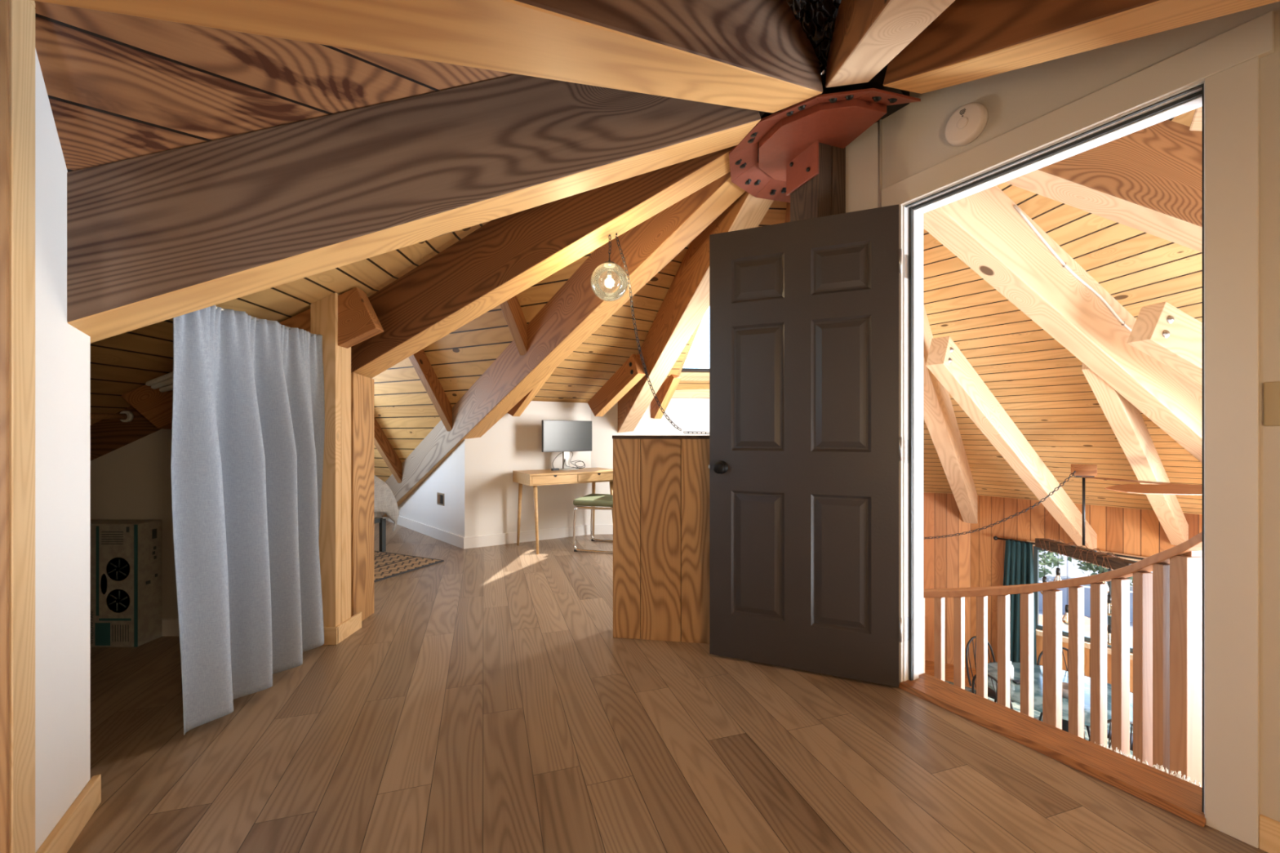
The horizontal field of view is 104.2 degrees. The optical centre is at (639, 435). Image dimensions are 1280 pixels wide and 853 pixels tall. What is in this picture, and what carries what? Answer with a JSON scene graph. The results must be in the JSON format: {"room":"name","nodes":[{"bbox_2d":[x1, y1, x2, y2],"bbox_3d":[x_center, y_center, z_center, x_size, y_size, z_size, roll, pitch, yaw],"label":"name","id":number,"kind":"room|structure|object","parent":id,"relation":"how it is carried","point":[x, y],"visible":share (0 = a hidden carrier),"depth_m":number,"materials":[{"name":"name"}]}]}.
{"room":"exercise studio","nodes":[
{"label":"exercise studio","id":0,"kind":"room"},
{"bbox_2d":[35,48,90,852],"bbox_3d":[-1.516,-0.069,1.216,0.110,2.278,0.435,0,0,-30],"label":"wall","id":1,"kind":"structure","parent":0,"point":[62,351],"depth_m":1.26,"materials":[{"name":"white"}]},
{"bbox_2d":[0,0,35,852],"bbox_3d":[-1.282,0.005,0.827,0.138,2.130,0.657,0,0,-30],"label":"trim","id":2,"kind":"structure","parent":1,"relation":"attached to","point":[17,17],"depth_m":1.08,"materials":[{"name":"brown wood"}]},
{"bbox_2d":[35,774,101,852],"bbox_3d":[-1.487,1.028,1.293,0.018,0.083,0.355,0,0,-30],"label":"baseboard","id":3,"kind":"structure","parent":1,"relation":"attached to","point":[63,836],"depth_m":1.31,"materials":[{"name":"brown wood"}]},
{"bbox_2d":[90,405,161,461],"bbox_3d":[-2.510,-0.305,2.755,1.580,1.250,0.050,0,0,0],"label":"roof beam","id":4,"kind":"structure","parent":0,"point":[107,436],"depth_m":2.73,"materials":[{"name":"wood"}]},
{"bbox_2d":[90,428,177,618],"bbox_3d":[-2.502,0.327,2.690,1.595,1.485,0.060,0,0,0],"label":"wall","id":5,"kind":"structure","parent":0,"point":[131,481],"depth_m":2.66,"materials":[{"name":"beige"}]},
{"bbox_2d":[90,410,133,422],"bbox_3d":[-2.723,-0.098,2.467,0.070,0.060,0.344,0,0,6],"label":"pole","id":6,"kind":"object","parent":5,"relation":"attached to","point":[124,415],"visible":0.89,"depth_m":2.55,"materials":[{"name":"brown wood"}]},
{"bbox_2d":[120,410,133,422],"bbox_3d":[-2.710,-0.098,2.626,0.060,0.060,0.018,0,0,0],"label":"cup","id":7,"kind":"object","parent":6,"relation":"on","point":[130,415],"depth_m":2.62,"materials":[{"name":"white plastic"}]},
{"bbox_2d":[161,618,179,636],"bbox_3d":[-2.502,1.026,2.652,1.595,0.088,0.015,0,0,0],"label":"baseboard","id":8,"kind":"structure","parent":5,"relation":"attached to","point":[170,627],"depth_m":2.65,"materials":[{"name":"white"}]},
{"bbox_2d":[34,0,514,171],"bbox_3d":[-0.919,-1.021,1.499,3.123,1.853,1.318,0,0,-37],"label":"ceiling","id":9,"kind":"structure","parent":0,"point":[119,86],"depth_m":1.33,"materials":[{"name":"wood"}]},
{"bbox_2d":[375,512,383,518],"bbox_3d":[-4.040,0.640,5.036,0.121,5.240,3.050,0,0,29],"label":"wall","id":10,"kind":"structure","parent":0,"point":[378,514],"depth_m":6.27,"materials":[{"name":"white"}]},
{"bbox_2d":[398,440,464,537],"bbox_3d":[-2.680,0.544,5.821,0.100,1.051,3.057,0,0,-44],"label":"wall","id":11,"kind":"structure","parent":0,"point":[447,478],"depth_m":5.02,"materials":[{"name":"white"}]},
{"bbox_2d":[383,515,465,549],"bbox_3d":[-2.716,1.018,5.775,0.016,0.105,3.073,0,0,-44],"label":"baseboard","id":12,"kind":"structure","parent":11,"relation":"attached to","point":[459,541],"depth_m":5.20,"materials":[{"name":"white"}]},
{"bbox_2d":[436,492,444,506],"bbox_3d":[-2.037,0.654,5.082,0.009,0.124,0.170,0,0,-44],"label":"wall outlet","id":13,"kind":"object","parent":11,"relation":"attached to","point":[440,496],"visible":1,"depth_m":5.07,"materials":[{"name":"brown plastic"}]},
{"bbox_2d":[371,249,595,482],"bbox_3d":[-1.338,-0.575,4.367,5.151,2.743,1.813,0,0,27],"label":"ceiling","id":14,"kind":"structure","parent":0,"point":[404,411],"depth_m":4.57,"materials":[{"name":"wood"}]},
{"bbox_2d":[373,416,401,483],"bbox_3d":[-2.890,-0.011,5.505,0.084,1.135,0.824,0,0,27],"label":"rafter","id":15,"kind":"object","parent":14,"relation":"attached to","point":[381,442],"visible":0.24,"depth_m":5.56,"materials":[{"name":"brown wood"}]},
{"bbox_2d":[408,349,452,431],"bbox_3d":[-1.971,-0.604,4.602,0.084,1.135,0.824,0,0,27],"label":"rafter","id":16,"kind":"object","parent":14,"relation":"attached to","point":[420,361],"visible":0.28,"depth_m":4.63,"materials":[{"name":"brown wood"}]},
{"bbox_2d":[499,295,527,355],"bbox_3d":[-1.038,-1.198,3.686,0.084,1.135,0.824,0,0,27],"label":"rafter","id":17,"kind":"object","parent":14,"relation":"attached to","point":[511,308],"visible":0.22,"depth_m":3.82,"materials":[{"name":"brown wood"}]},
{"bbox_2d":[464,400,591,537],"bbox_3d":[-1.117,0.362,5.075,1.314,1.415,0.100,0,0,-31],"label":"wall","id":18,"kind":"structure","parent":0,"point":[513,443],"depth_m":4.96,"materials":[{"name":"white"}]},
{"bbox_2d":[464,524,590,548],"bbox_3d":[-1.087,1.018,5.025,1.314,0.105,0.016,0,0,-31],"label":"baseboard","id":19,"kind":"structure","parent":18,"relation":"attached to","point":[561,532],"depth_m":4.97,"materials":[{"name":"white"}]},
{"bbox_2d":[90,108,1202,515],"bbox_3d":[0.874,-0.470,2.355,11.614,2.707,11.868,0,0,-37],"label":"ceiling","id":20,"kind":"structure","parent":0,"point":[1042,387],"depth_m":3.76,"materials":[{"name":"wood"}]},
{"bbox_2d":[120,287,383,429],"bbox_3d":[-2.012,-0.398,2.609,1.289,0.733,0.102,0,0,-2],"label":"rafter","id":21,"kind":"object","parent":20,"relation":"attached to","point":[357,321],"visible":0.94,"depth_m":2.57,"materials":[{"name":"brown"}]},
{"bbox_2d":[66,73,760,342],"bbox_3d":[-0.767,-0.902,1.659,2.578,1.371,0.188,0,0,-19],"label":"roof beam","id":22,"kind":"structure","parent":20,"relation":"attached to","point":[152,238],"depth_m":1.52,"materials":[{"name":"wood"}]},
{"bbox_2d":[145,371,173,386],"bbox_3d":[-1.894,-0.289,2.108,0.605,0.147,0.024,0,0,18],"label":"rod","id":23,"kind":"object","parent":22,"relation":"attached to","point":[169,375],"visible":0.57,"depth_m":2.16,"materials":[{"name":"white plastic"}]},
{"bbox_2d":[506,368,555,416],"bbox_3d":[-1.020,-0.516,4.647,0.894,0.674,0.080,0,0,41],"label":"rafter","id":24,"kind":"object","parent":20,"relation":"attached to","point":[517,411],"visible":0.26,"depth_m":4.67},
{"bbox_2d":[351,146,734,378],"bbox_3d":[-0.806,-0.964,2.705,2.618,1.389,0.180,0,0,14],"label":"roof beam","id":25,"kind":"structure","parent":20,"relation":"attached to","point":[507,255],"depth_m":2.60,"materials":[{"name":"wood"}]},
{"bbox_2d":[591,232,709,434],"bbox_3d":[0.170,-0.528,2.633,0.860,1.060,0.193,0,0,-11],"label":"globe pendant","id":26,"kind":"object","parent":25,"relation":"hanging from","point":[610,265],"visible":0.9,"depth_m":2.61,"materials":[{"name":"clear glass"}]},
{"bbox_2d":[380,145,745,517],"bbox_3d":[-1.393,-0.335,4.519,5.498,2.708,0.174,0,0,44],"label":"roof beam","id":27,"kind":"structure","parent":20,"relation":"attached to","point":[575,312],"depth_m":3.58,"materials":[{"name":"wood"}]},
{"bbox_2d":[650,374,680,418],"bbox_3d":[0.227,-0.444,5.296,0.090,0.535,0.628,0,0,-29],"label":"rafter","id":28,"kind":"object","parent":20,"relation":"attached to","point":[667,389],"visible":0.54,"depth_m":5.20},
{"bbox_2d":[676,317,709,382],"bbox_3d":[0.652,-0.986,4.440,0.588,0.881,1.673,0,0,0],"label":"window","id":29,"kind":"structure","parent":20,"relation":"attached to","point":[686,375],"depth_m":5.16,"materials":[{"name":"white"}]},
{"bbox_2d":[617,191,773,432],"bbox_3d":[0.211,-0.834,4.210,0.168,1.654,3.198,0,0,-17],"label":"roof beam","id":30,"kind":"structure","parent":20,"relation":"attached to","point":[686,302],"depth_m":3.72,"materials":[{"name":"wood"}]},
{"bbox_2d":[587,354,645,416],"bbox_3d":[-0.247,-0.451,4.727,0.102,0.529,0.919,0,0,-34],"label":"rafter","id":31,"kind":"object","parent":30,"relation":"attached to","point":[632,371],"visible":0.95,"depth_m":4.61,"materials":[{"name":"brown"}]},
{"bbox_2d":[784,202,790,222],"bbox_3d":[1.490,-0.231,5.556,0.170,2.845,5.798,0,0,11],"label":"roof beam","id":32,"kind":"structure","parent":20,"relation":"attached to","point":[788,208],"depth_m":3.13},
{"bbox_2d":[728,63,920,202],"bbox_3d":[0.815,-1.552,2.316,0.811,0.755,0.903,0,0,0],"label":"metal bracket","id":33,"kind":"object","parent":20,"relation":"attached to","point":[780,154],"visible":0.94,"depth_m":2.18,"materials":[{"name":"red"}]},
{"bbox_2d":[923,303,977,523],"bbox_3d":[2.985,-0.197,4.939,0.164,2.914,5.948,0,0,39],"label":"roof beam","id":34,"kind":"structure","parent":20,"relation":"attached to","point":[939,415],"depth_m":5.03,"materials":[{"name":"wood"}]},
{"bbox_2d":[923,464,1135,646],"bbox_3d":[3.489,1.044,4.956,2.033,1.548,0.885,0,0,36],"label":"chandelier","id":35,"kind":"object","parent":20,"relation":"hanging from","point":[1082,553],"visible":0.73,"depth_m":4.54,"materials":[{"name":"wood"},{"name":"black metal"},{"name":"glass"}]},
{"bbox_2d":[1042,576,1046,582],"bbox_3d":[4.060,1.452,4.995,0.036,0.070,0.035,0,0,0],"label":"socket","id":36,"kind":"object","parent":35,"relation":"attached to","point":[1044,579],"depth_m":4.98,"materials":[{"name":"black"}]},
{"bbox_2d":[1055,568,1060,575],"bbox_3d":[4.055,1.322,4.828,0.036,0.070,0.035,0,0,0],"label":"socket","id":37,"kind":"object","parent":35,"relation":"attached to","point":[1058,571],"depth_m":4.82,"materials":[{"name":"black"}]},
{"bbox_2d":[1065,604,1068,612],"bbox_3d":[4.052,1.643,4.720,0.036,0.070,0.035,0,0,0],"label":"socket","id":38,"kind":"object","parent":35,"relation":"attached to","point":[1066,606],"depth_m":4.71,"materials":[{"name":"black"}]},
{"bbox_2d":[1106,624,1111,633],"bbox_3d":[4.039,1.663,4.278,0.036,0.070,0.035,0,0,0],"label":"socket","id":39,"kind":"object","parent":35,"relation":"attached to","point":[1108,628],"depth_m":4.27,"materials":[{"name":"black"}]},
{"bbox_2d":[1106,594,1111,603],"bbox_3d":[4.039,1.408,4.284,0.036,0.070,0.035,0,0,0],"label":"socket","id":40,"kind":"object","parent":35,"relation":"attached to","point":[1108,597],"depth_m":4.27,"materials":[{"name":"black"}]},
{"bbox_2d":[923,185,1202,463],"bbox_3d":[3.981,-0.190,3.604,5.948,2.914,0.159,0,0,-21],"label":"roof beam","id":41,"kind":"structure","parent":20,"relation":"attached to","point":[984,229],"depth_m":2.98,"materials":[{"name":"wood"}]},
{"bbox_2d":[1013,204,1132,332],"bbox_3d":[2.823,-0.924,3.057,1.604,0.715,0.015,0,0,-21],"label":"cable","id":42,"kind":"object","parent":41,"relation":"attached to","point":[1064,265],"visible":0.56,"depth_m":2.93,"materials":[{"name":"white plastic"}]},
{"bbox_2d":[1081,362,1188,545],"bbox_3d":[4.469,0.270,4.375,3.614,1.831,0.120,0,0,-36],"label":"rafter","id":43,"kind":"object","parent":41,"relation":"attached to","point":[1126,422],"visible":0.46,"depth_m":4.05,"materials":[{"name":"wood"}]},
{"bbox_2d":[1004,119,1202,252],"bbox_3d":[4.202,-0.203,1.840,5.948,2.914,0.149,0,0,8],"label":"roof beam","id":44,"kind":"structure","parent":20,"relation":"attached to","point":[1148,180],"depth_m":2.07,"materials":[{"name":"brown wood"}]},
{"bbox_2d":[1081,476,1202,495],"bbox_3d":[4.201,-0.025,3.500,1.871,1.070,1.968,0,0,0],"label":"ceiling fan","id":45,"kind":"object","parent":20,"relation":"hanging from","point":[1155,487],"visible":0.3,"depth_m":3.51,"materials":[{"name":"brown"}]},
{"bbox_2d":[591,398,709,524],"bbox_3d":[0.608,0.320,5.474,2.282,1.500,0.100,0,0,-3],"label":"wall","id":46,"kind":"structure","parent":0,"point":[689,415],"depth_m":5.40,"materials":[{"name":"white"}]},
{"bbox_2d":[594,524,613,534],"bbox_3d":[0.610,1.018,5.416,2.282,0.105,0.016,0,0,-3],"label":"baseboard","id":47,"kind":"structure","parent":46,"relation":"attached to","point":[599,529],"depth_m":5.37,"materials":[{"name":"white"}]},
{"bbox_2d":[671,389,709,398],"bbox_3d":[0.900,-0.465,5.379,1.200,0.130,0.110,0,0,0],"label":"trim","id":48,"kind":"structure","parent":46,"relation":"attached to","point":[685,393],"depth_m":5.33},
{"bbox_2d":[66,520,1267,852],"bbox_3d":[-1.001,1.200,1.996,7.023,0.260,11.287,0,0,-17],"label":"floor","id":49,"kind":"structure","parent":0,"point":[488,700],"depth_m":1.66,"materials":[{"name":"brown wood"}]},
{"bbox_2d":[90,520,161,647],"bbox_3d":[-2.727,0.758,2.570,0.387,0.621,0.140,0,0,0],"label":"computer tower","id":50,"kind":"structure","parent":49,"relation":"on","point":[126,555],"depth_m":2.50,"materials":[{"name":"metal"}]},
{"bbox_2d":[310,292,361,644],"bbox_3d":[-1.617,0.167,2.650,0.145,1.806,0.230,0,0,0],"label":"post","id":51,"kind":"object","parent":49,"relation":"on","point":[335,528],"visible":0.67,"depth_m":2.55,"materials":[{"name":"brown wood"}]},
{"bbox_2d":[215,306,321,337],"bbox_3d":[-1.606,-0.487,2.025,0.027,0.058,1.053,0,0,-4],"label":"curtain rod","id":52,"kind":"object","parent":51,"relation":"attached to","point":[222,308],"visible":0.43,"depth_m":2.10,"materials":[{"name":"grey"}]},
{"bbox_2d":[170,305,324,735],"bbox_3d":[-1.580,0.270,2.196,0.158,1.559,1.010,0,0,-6],"label":"curtain","id":53,"kind":"object","parent":52,"relation":"hanging from","point":[248,427],"visible":0.94,"depth_m":1.96,"materials":[{"name":"grey fabric"}]},
{"bbox_2d":[159,384,173,392],"bbox_3d":[-1.904,-0.222,2.108,0.467,0.068,0.024,0,0,23],"label":"rod","id":54,"kind":"object","parent":53,"relation":"attached to","point":[168,388],"visible":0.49,"depth_m":2.17,"materials":[{"name":"white plastic"}]},
{"bbox_2d":[351,372,373,621],"bbox_3d":[-1.657,0.361,2.880,0.125,1.419,0.220,0,0,0],"label":"timber post","id":55,"kind":"object","parent":49,"relation":"on","point":[362,386],"visible":0.61,"depth_m":2.85,"materials":[{"name":"brown pine"}]},
{"bbox_2d":[373,475,399,551],"bbox_3d":[-3.377,0.660,4.525,2.052,0.820,1.186,0,0,26],"label":"chair","id":56,"kind":"object","parent":49,"relation":"on","point":[384,501],"visible":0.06,"depth_m":4.52,"materials":[{"name":"fabric"}]},
{"bbox_2d":[373,551,444,582],"bbox_3d":[-2.431,1.065,3.671,0.964,0.009,1.626,0,0,24],"label":"area rug","id":57,"kind":"object","parent":49,"relation":"on","point":[386,565],"visible":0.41,"depth_m":4.11,"materials":[{"name":"fabric"}]},
{"bbox_2d":[512,467,613,554],"bbox_3d":[-0.711,0.709,4.871,0.929,0.724,0.500,0,0,-31],"label":"desk","id":58,"kind":"object","parent":49,"relation":"on","point":[535,478],"visible":0.81,"depth_m":4.67,"materials":[{"name":"brown wood"}]},
{"bbox_2d":[542,419,591,470],"bbox_3d":[-0.726,0.101,4.978,0.560,0.492,0.170,0,0,-35],"label":"computer monitor","id":59,"kind":"object","parent":58,"relation":"on","point":[566,437],"visible":0.9,"depth_m":4.96,"materials":[{"name":"silver"}]},
{"bbox_2d":[551,451,585,468],"bbox_3d":[-0.716,0.244,4.989,0.382,0.193,0.081,0,0,-36],"label":"cable tangle","id":60,"kind":"object","parent":58,"relation":"on","point":[571,451],"visible":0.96,"depth_m":5.00,"materials":[{"name":"black plastic"}]},
{"bbox_2d":[573,493,613,553],"bbox_3d":[-0.313,0.650,4.744,0.514,0.840,0.500,0,0,14],"label":"chair","id":61,"kind":"object","parent":49,"relation":"on","point":[597,500],"visible":0.52,"depth_m":4.56,"materials":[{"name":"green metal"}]},
{"bbox_2d":[573,493,613,506],"bbox_3d":[-0.339,0.621,4.751,0.460,0.062,0.489,0,0,14],"label":"seat cushion","id":62,"kind":"object","parent":61,"relation":"on","point":[591,500],"depth_m":4.55,"materials":[{"name":"green fabric"}]},
{"bbox_2d":[612,435,709,644],"bbox_3d":[0.312,0.536,2.637,0.904,1.068,0.168,0,0,9],"label":"wall","id":63,"kind":"structure","parent":49,"relation":"on","point":[661,482],"depth_m":2.59,"materials":[{"name":"brown"}]},
{"bbox_2d":[790,142,845,222],"bbox_3d":[0.844,-0.140,2.372,0.160,2.420,0.200,0,0,-20],"label":"post","id":64,"kind":"object","parent":49,"relation":"on","point":[824,194],"visible":0.02,"depth_m":2.28,"materials":[{"name":"wood"}]},
{"bbox_2d":[897,672,1205,826],"bbox_3d":[1.393,1.060,1.778,0.189,0.019,0.874,0,0,-31],"label":"threshold","id":65,"kind":"object","parent":49,"relation":"on","point":[1182,798],"visible":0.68,"depth_m":1.66,"materials":[{"name":"brown wood"}]},
{"bbox_2d":[923,531,1202,787],"bbox_3d":[1.962,1.133,2.497,0.223,1.612,1.408,0,0,-24],"label":"stair railing","id":66,"kind":"object","parent":49,"relation":"on","point":[1167,601],"visible":0.68,"depth_m":2.19,"materials":[{"name":"wood"}]},
{"bbox_2d":[1094,742,1200,786],"bbox_3d":[1.743,1.292,1.696,0.310,0.236,0.860,0,0,-30],"label":"stair tread","id":67,"kind":"structure","parent":49,"relation":"attached to","point":[1162,768],"depth_m":1.76,"materials":[{"name":"carpet"}]},
{"bbox_2d":[845,121,878,213],"bbox_3d":[1.027,-0.305,2.321,0.080,2.750,0.212,0,0,-43],"label":"wall","id":68,"kind":"structure","parent":0,"point":[861,153],"depth_m":2.27,"materials":[{"name":"beige"}]},
{"bbox_2d":[923,492,970,667],"bbox_3d":[3.346,2.032,7.646,2.903,2.455,0.120,0,0,25],"label":"wall","id":69,"kind":"structure","parent":0,"point":[947,560],"depth_m":7.11,"materials":[{"name":"brown wood"}]},
{"bbox_2d":[924,615,1133,689],"bbox_3d":[0.500,3.310,2.000,15.000,0.100,14.000,0,0,0],"label":"floor","id":70,"kind":"structure","parent":0,"point":[929,665],"depth_m":7.01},
{"bbox_2d":[944,680,1133,758],"bbox_3d":[4.150,3.253,4.860,2.700,0.011,2.300,0,0,45],"label":"area rug","id":71,"kind":"object","parent":70,"relation":"on","point":[1016,706],"visible":0.02,"depth_m":5.83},
{"bbox_2d":[965,635,1014,702],"bbox_3d":[3.924,2.783,5.484,0.430,0.958,0.492,0,0,-15],"label":"metal chair","id":72,"kind":"object","parent":71,"relation":"on","point":[991,694],"visible":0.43,"depth_m":5.63,"materials":[{"name":"black"}]},
{"bbox_2d":[971,674,1013,710],"bbox_3d":[3.576,2.783,4.862,0.491,0.957,0.430,0,0,-18],"label":"metal chair","id":73,"kind":"object","parent":71,"relation":"on","point":[974,678],"visible":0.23,"depth_m":4.76,"materials":[{"name":"black"}]},
{"bbox_2d":[987,662,1133,733],"bbox_3d":[4.150,2.884,4.860,1.322,0.752,1.322,0,0,0],"label":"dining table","id":74,"kind":"object","parent":71,"relation":"on","point":[1015,689],"visible":0.17,"depth_m":4.85,"materials":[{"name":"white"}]},
{"bbox_2d":[1009,661,1013,680],"bbox_3d":[3.802,2.418,5.118,0.068,0.180,0.068,0,0,0],"label":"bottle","id":75,"kind":"object","parent":74,"relation":"on","point":[1011,668],"visible":0.41,"depth_m":5.09,"materials":[{"name":"white plastic"}]},
{"bbox_2d":[1012,680,1020,684],"bbox_3d":[3.829,2.498,5.031,0.090,0.020,0.060,0,0,0],"label":"dish","id":76,"kind":"object","parent":74,"relation":"on","point":[1016,682],"visible":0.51,"depth_m":5.02,"materials":[{"name":"black"}]},
{"bbox_2d":[1062,681,1068,699],"bbox_3d":[4.112,2.466,4.797,0.200,0.085,0.200,0,0,0],"label":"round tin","id":77,"kind":"object","parent":74,"relation":"on","point":[1064,685],"visible":0.34,"depth_m":4.75,"materials":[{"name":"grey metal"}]},
{"bbox_2d":[1036,647,1090,739],"bbox_3d":[4.453,2.783,5.222,0.430,0.958,0.492,0,0,30],"label":"metal chair","id":78,"kind":"object","parent":71,"relation":"on","point":[1064,648],"visible":0.11,"depth_m":5.39,"materials":[{"name":"black"}]},
{"bbox_2d":[1088,719,1133,749],"bbox_3d":[3.973,2.783,4.256,0.430,0.957,0.491,0,0,17],"label":"metal chair","id":79,"kind":"object","parent":71,"relation":"on","point":[1109,720],"visible":0.08,"depth_m":4.06,"materials":[{"name":"black"}]},
{"bbox_2d":[1106,730,1133,751],"bbox_3d":[4.574,2.783,4.572,0.491,0.957,0.430,0,0,18],"label":"metal chair","id":80,"kind":"object","parent":71,"relation":"on","point":[1108,731],"visible":0.02,"depth_m":4.60,"materials":[{"name":"black"}]},
{"bbox_2d":[882,0,1279,822],"bbox_3d":[2.213,-0.390,0.414,0.140,2.921,4.285,0,0,-30],"label":"wall","id":81,"kind":"structure","parent":0,"point":[914,141],"depth_m":1.38,"materials":[{"name":"beige"}]},
{"bbox_2d":[708,204,902,687],"bbox_3d":[0.719,0.045,2.264,0.836,2.028,0.165,0,0,23],"label":"door","id":82,"kind":"structure","parent":81,"relation":"in","point":[806,445],"depth_m":2.23,"materials":[{"name":"grey paint"}]},
{"bbox_2d":[878,119,882,207],"bbox_3d":[1.069,-0.170,2.213,0.014,2.480,0.014,0,0,0],"label":"trim","id":83,"kind":"structure","parent":81,"relation":"attached to","point":[880,122],"depth_m":2.21,"materials":[{"name":"beige"}]},
{"bbox_2d":[944,102,988,146],"bbox_3d":[1.237,-1.184,1.896,0.038,0.146,0.146,0,0,-30],"label":"smoke detector","id":84,"kind":"object","parent":81,"relation":"attached to","point":[967,122],"visible":1,"depth_m":1.88,"materials":[{"name":"beige plastic"}]},
{"bbox_2d":[903,80,1204,814],"bbox_3d":[1.405,0.039,1.785,0.142,2.062,0.892,0,0,-30],"label":"trim","id":85,"kind":"structure","parent":81,"relation":"attached to","point":[1191,98],"depth_m":2.12,"materials":[{"name":"white paint"}]},
{"bbox_2d":[881,10,1274,848],"bbox_3d":[1.343,-0.005,1.733,0.021,2.150,1.076,0,0,-30],"label":"trim","id":86,"kind":"structure","parent":81,"relation":"attached to","point":[1228,63],"depth_m":1.33,"materials":[{"name":"beige"}]},
{"bbox_2d":[1258,814,1279,852],"bbox_3d":[2.394,1.028,-0.047,0.016,0.085,3.106,0,0,-31],"label":"baseboard","id":87,"kind":"structure","parent":81,"relation":"attached to","point":[1268,828],"depth_m":1.27,"materials":[{"name":"brown wood"}]},
{"bbox_2d":[1263,381,1279,426],"bbox_3d":[1.642,-0.080,1.233,0.014,0.114,0.125,0,0,-30],"label":"light switch","id":88,"kind":"object","parent":81,"relation":"attached to","point":[1271,389],"visible":1,"depth_m":1.27,"materials":[{"name":"beige"}]},
{"bbox_2d":[970,495,1202,693],"bbox_3d":[5.578,2.032,5.806,0.120,2.455,3.005,0,0,-36],"label":"wall","id":89,"kind":"structure","parent":0,"point":[1132,531],"depth_m":6.38,"materials":[{"name":"brown wood"}]},
{"bbox_2d":[925,336,1097,550],"bbox_3d":[3.801,0.347,4.788,4.205,2.111,0.132,0,0,-36],"label":"rafter","id":90,"kind":"object","parent":89,"relation":"attached to","point":[945,361],"visible":0.94,"depth_m":4.20,"materials":[{"name":"beige"}]},
{"bbox_2d":[993,536,1144,559],"bbox_3d":[5.500,1.378,5.716,0.127,0.056,2.452,0,0,-37],"label":"curtain rod","id":91,"kind":"object","parent":89,"relation":"attached to","point":[995,538],"visible":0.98,"depth_m":5.75,"materials":[{"name":"black"}]},
{"bbox_2d":[1003,538,1036,664],"bbox_3d":[4.897,2.296,6.468,0.095,1.856,0.421,0,0,-32],"label":"curtain","id":92,"kind":"object","parent":91,"relation":"hanging from","point":[1019,557],"visible":0.45,"depth_m":6.45,"materials":[{"name":"teal fabric"}]},
{"bbox_2d":[1026,540,1147,660],"bbox_3d":[5.649,1.958,5.644,0.120,1.186,2.060,0,0,-37],"label":"window","id":93,"kind":"structure","parent":89,"relation":"in","point":[1036,550],"depth_m":6.21,"materials":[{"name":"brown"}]},
{"label":"ceiling","id":94,"kind":"structure","parent":0,"visible":0},
{"bbox_2d":[883,0,1279,93],"bbox_3d":[1.484,-0.601,-0.091,0.178,2.035,4.028,0,0,-14],"label":"roof beam","id":95,"kind":"structure","parent":94,"relation":"attached to","point":[971,40],"depth_m":1.36,"materials":[{"name":"wood"}]},
{"bbox_2d":[1189,106,1202,130],"bbox_3d":[3.648,-0.025,-0.194,5.198,2.570,0.170,0,0,42],"label":"roof beam","id":96,"kind":"structure","parent":94,"relation":"attached to","point":[1197,122],"depth_m":1.55,"materials":[{"name":"brown wood"}]},
{"bbox_3d":[0.946,-0.475,-0.785,2.691,0.049,6.133,0,25,-2],"label":"ceiling","id":97,"kind":"structure","parent":0,"visible":0},
{"bbox_2d":[825,0,955,87],"bbox_3d":[0.373,-0.615,-0.122,0.154,2.035,4.028,0,0,11],"label":"roof beam","id":98,"kind":"structure","parent":97,"relation":"attached to","point":[868,34],"depth_m":1.37,"materials":[{"name":"wood"}]},
{"bbox_2d":[786,0,841,75],"bbox_3d":[0.523,-1.349,1.566,0.401,0.090,0.674,0,0,23],"label":"plastic sheet","id":99,"kind":"object","parent":98,"relation":"attached to","point":[817,18],"visible":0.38,"depth_m":1.66,"materials":[{"name":"black"}]},
{"bbox_3d":[6.672,2.029,3.028,0.120,2.461,3.107,0,0,-7],"label":"wall","id":100,"kind":"structure","parent":0,"visible":0},
{"bbox_2d":[1126,302,1202,385],"bbox_3d":[4.742,0.284,2.978,4.006,2.017,0.132,0,0,-7],"label":"rafter","id":101,"kind":"object","parent":100,"relation":"attached to","point":[1162,331],"visible":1,"depth_m":2.72,"materials":[{"name":"beige"}]},
{"label":"outside","id":102,"kind":"structure","parent":0,"visible":0},
{"bbox_2d":[1039,551,1152,635],"bbox_3d":[10.000,3.635,10.000,140.000,0.250,140.000,0,0,0],"label":"sky","id":103,"kind":"structure","parent":102,"point":[1073,571],"depth_m":12.70,"materials":[{"name":"white"}]},
{"bbox_2d":[1039,550,1064,577],"bbox_3d":[9.298,2.500,12.213,1.946,2.053,1.947,0,0,0],"label":"bush","id":104,"kind":"object","parent":103,"relation":"on","point":[1053,559],"visible":0.04,"depth_m":11.61,"materials":[{"name":"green plant"}]},
{"bbox_2d":[1039,581,1133,622],"bbox_3d":[9.450,3.235,9.300,5.723,0.550,0.136,0,0,28],"label":"wall","id":105,"kind":"structure","parent":103,"relation":"on","point":[1086,588],"depth_m":9.66,"materials":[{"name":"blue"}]},
{"bbox_2d":[1067,556,1133,586],"bbox_3d":[11.006,2.542,11.609,1.859,1.964,1.819,0,0,26],"label":"bush","id":106,"kind":"object","parent":103,"relation":"on","point":[1086,565],"visible":0.04,"depth_m":11.70,"materials":[{"name":"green plant"}]},
{"label":"ceiling","id":107,"kind":"structure","parent":0,"visible":0},
{"bbox_2d":[151,377,173,389],"bbox_3d":[-1.898,-0.256,2.108,0.549,0.107,0.024,0,0,20],"label":"rod","id":108,"kind":"object","parent":107,"relation":"attached to","point":[170,381],"visible":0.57,"depth_m":2.16,"materials":[{"name":"white plastic"}]},
{"bbox_2d":[32,0,822,112],"bbox_3d":[-0.337,-0.800,0.674,0.201,1.627,3.138,0,0,37],"label":"roof beam","id":109,"kind":"structure","parent":107,"relation":"attached to","point":[754,55],"depth_m":0.91,"materials":[{"name":"wood"}]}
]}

